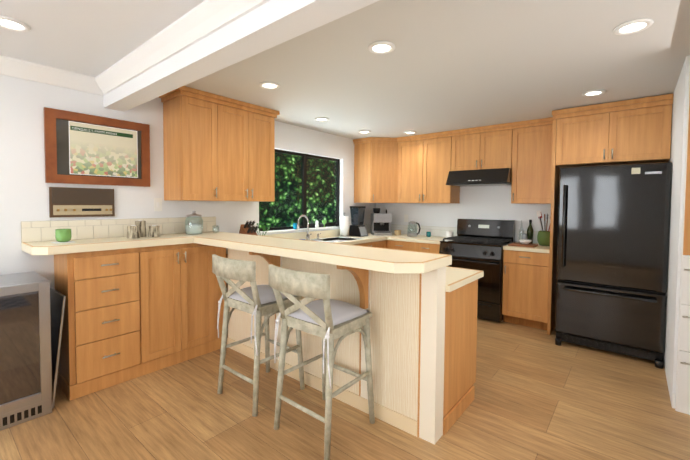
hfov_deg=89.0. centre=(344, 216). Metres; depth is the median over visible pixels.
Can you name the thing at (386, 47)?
recessed light
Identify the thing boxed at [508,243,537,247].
cutting board
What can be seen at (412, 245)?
base cabinet
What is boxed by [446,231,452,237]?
canister
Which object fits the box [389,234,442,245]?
countertop
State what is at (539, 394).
floor
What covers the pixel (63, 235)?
glass cup
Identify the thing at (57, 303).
leaning board
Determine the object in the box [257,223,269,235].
plant
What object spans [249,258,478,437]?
base cabinet
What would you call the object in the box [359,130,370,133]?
recessed light
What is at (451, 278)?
countertop
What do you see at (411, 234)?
kettle
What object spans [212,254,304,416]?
stool
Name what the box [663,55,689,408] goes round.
wall
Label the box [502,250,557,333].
base cabinet
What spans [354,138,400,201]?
upper cabinet
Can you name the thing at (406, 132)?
recessed light
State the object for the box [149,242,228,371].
base cabinet
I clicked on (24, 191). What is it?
wall
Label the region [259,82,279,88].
recessed light
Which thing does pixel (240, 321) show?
base cabinet
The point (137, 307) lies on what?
base cabinet
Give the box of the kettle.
[407,221,420,236]
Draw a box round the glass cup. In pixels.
[51,229,74,243]
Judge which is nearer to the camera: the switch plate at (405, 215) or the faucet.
the faucet
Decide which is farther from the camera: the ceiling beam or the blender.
the blender
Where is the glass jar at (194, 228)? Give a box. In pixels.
[185,211,202,234]
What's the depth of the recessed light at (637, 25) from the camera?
1.94 m
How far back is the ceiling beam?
1.91 m
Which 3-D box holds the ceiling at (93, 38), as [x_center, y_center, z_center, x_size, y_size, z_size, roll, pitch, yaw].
[-1.410,-1.088,0.012,4.740,0.190,3.680,2,3,39]
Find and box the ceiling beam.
[0,0,379,111]
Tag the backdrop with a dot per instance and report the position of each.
(283, 216)
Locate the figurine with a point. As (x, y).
(324, 222)
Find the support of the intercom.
attached to the wall at (24, 191)
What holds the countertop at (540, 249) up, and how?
on the base cabinet at (529, 280)
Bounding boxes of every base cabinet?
[49,246,152,400]
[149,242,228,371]
[229,238,388,349]
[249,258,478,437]
[385,242,392,249]
[393,242,400,249]
[401,242,408,249]
[409,242,420,249]
[421,242,428,253]
[429,242,439,253]
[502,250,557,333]
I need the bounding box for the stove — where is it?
[439,219,515,321]
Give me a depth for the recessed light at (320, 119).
4.13 m
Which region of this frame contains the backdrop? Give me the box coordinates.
[259,153,335,230]
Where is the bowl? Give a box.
[519,239,531,243]
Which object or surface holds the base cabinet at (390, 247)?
on the floor
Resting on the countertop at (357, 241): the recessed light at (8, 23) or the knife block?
the knife block
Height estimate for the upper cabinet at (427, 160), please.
0.935 m
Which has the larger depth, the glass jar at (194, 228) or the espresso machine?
the espresso machine
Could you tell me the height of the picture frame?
0.550 m
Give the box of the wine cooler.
[0,271,51,430]
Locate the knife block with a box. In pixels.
[239,220,258,234]
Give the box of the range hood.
[446,168,511,186]
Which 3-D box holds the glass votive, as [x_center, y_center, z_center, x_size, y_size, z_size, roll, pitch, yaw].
[-1.269,0.124,3.446,0.064,0.072,0.064,2,3,39]
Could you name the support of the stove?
on the floor
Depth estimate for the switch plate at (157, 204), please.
3.21 m
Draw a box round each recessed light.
[0,15,30,31]
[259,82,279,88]
[315,117,328,121]
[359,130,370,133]
[368,41,394,53]
[404,131,415,133]
[582,89,605,96]
[613,18,653,34]
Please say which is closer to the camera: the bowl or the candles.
the candles
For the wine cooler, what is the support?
on the floor
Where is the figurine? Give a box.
[293,220,337,228]
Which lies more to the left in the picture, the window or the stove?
the window
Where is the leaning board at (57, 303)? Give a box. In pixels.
[50,287,65,408]
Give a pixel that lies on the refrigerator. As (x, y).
(612, 252)
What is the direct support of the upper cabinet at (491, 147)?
attached to the wall at (487, 202)
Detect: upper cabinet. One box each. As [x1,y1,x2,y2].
[161,90,224,200]
[225,102,276,201]
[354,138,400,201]
[397,130,459,202]
[457,126,512,170]
[511,118,559,205]
[553,98,672,169]
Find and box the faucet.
[297,215,310,239]
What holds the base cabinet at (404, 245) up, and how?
on the floor
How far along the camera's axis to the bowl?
4.06 m
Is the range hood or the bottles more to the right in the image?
the bottles
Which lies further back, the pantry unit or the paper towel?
the paper towel
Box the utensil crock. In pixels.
[536,211,549,245]
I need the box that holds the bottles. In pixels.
[519,220,533,243]
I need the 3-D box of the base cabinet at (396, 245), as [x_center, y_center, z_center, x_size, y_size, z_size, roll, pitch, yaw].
[0.945,0.766,5.230,0.143,0.865,0.598,2,3,39]
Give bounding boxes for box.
[394,230,400,235]
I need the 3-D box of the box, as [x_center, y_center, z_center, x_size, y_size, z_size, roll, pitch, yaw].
[0.808,0.245,5.381,0.070,0.080,0.080,2,3,39]
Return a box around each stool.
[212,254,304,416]
[269,264,374,459]
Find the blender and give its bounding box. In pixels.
[349,206,367,236]
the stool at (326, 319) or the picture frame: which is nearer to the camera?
the stool at (326, 319)
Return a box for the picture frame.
[44,107,149,186]
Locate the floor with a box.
[0,318,689,459]
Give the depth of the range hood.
4.39 m
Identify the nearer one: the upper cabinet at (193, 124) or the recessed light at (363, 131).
the upper cabinet at (193, 124)
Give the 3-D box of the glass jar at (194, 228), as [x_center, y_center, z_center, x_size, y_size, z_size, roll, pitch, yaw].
[-1.417,0.055,3.295,0.160,0.218,0.160,2,3,39]
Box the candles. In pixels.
[127,220,159,238]
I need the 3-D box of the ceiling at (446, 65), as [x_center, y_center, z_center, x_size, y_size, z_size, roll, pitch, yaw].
[1.101,-1.186,3.053,4.740,0.175,3.910,2,3,39]
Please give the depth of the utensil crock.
4.10 m
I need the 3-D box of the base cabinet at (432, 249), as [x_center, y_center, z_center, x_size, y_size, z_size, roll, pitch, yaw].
[1.380,0.782,4.858,0.141,0.865,0.618,2,3,39]
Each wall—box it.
[0,74,375,288]
[376,185,550,241]
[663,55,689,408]
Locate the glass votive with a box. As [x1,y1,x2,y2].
[212,225,218,231]
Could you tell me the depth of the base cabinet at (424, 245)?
4.69 m
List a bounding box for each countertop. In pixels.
[21,234,192,254]
[189,230,451,277]
[229,234,396,257]
[253,254,483,293]
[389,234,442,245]
[503,242,556,253]
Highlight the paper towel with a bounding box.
[339,212,349,236]
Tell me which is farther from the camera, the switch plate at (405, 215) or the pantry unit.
the switch plate at (405, 215)
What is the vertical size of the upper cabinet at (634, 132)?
0.520 m
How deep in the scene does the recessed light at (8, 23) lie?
1.94 m
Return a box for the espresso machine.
[371,208,391,235]
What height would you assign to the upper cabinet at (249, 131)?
0.935 m
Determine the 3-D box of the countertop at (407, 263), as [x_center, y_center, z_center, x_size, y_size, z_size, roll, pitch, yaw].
[-0.511,0.221,2.682,2.563,0.055,0.460,2,3,39]
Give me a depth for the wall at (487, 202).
4.88 m
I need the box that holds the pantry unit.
[675,63,689,414]
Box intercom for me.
[49,187,114,217]
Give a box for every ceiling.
[0,0,204,76]
[184,0,689,138]
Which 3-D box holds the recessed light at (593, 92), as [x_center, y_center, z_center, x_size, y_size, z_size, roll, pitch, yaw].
[2.187,-1.085,3.087,0.175,0.011,0.175,2,2,33]
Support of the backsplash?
attached to the wall at (24, 191)
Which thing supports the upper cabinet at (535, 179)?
attached to the wall at (487, 202)
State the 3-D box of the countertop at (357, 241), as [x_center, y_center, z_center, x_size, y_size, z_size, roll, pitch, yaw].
[-0.172,0.327,4.615,0.633,0.040,2.948,2,3,39]
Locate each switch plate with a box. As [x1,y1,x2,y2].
[154,198,161,210]
[404,214,407,221]
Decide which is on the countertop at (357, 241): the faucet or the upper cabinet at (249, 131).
the faucet
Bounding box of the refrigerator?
[555,162,671,368]
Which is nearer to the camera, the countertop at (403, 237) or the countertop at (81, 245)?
the countertop at (81, 245)
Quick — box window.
[259,149,339,232]

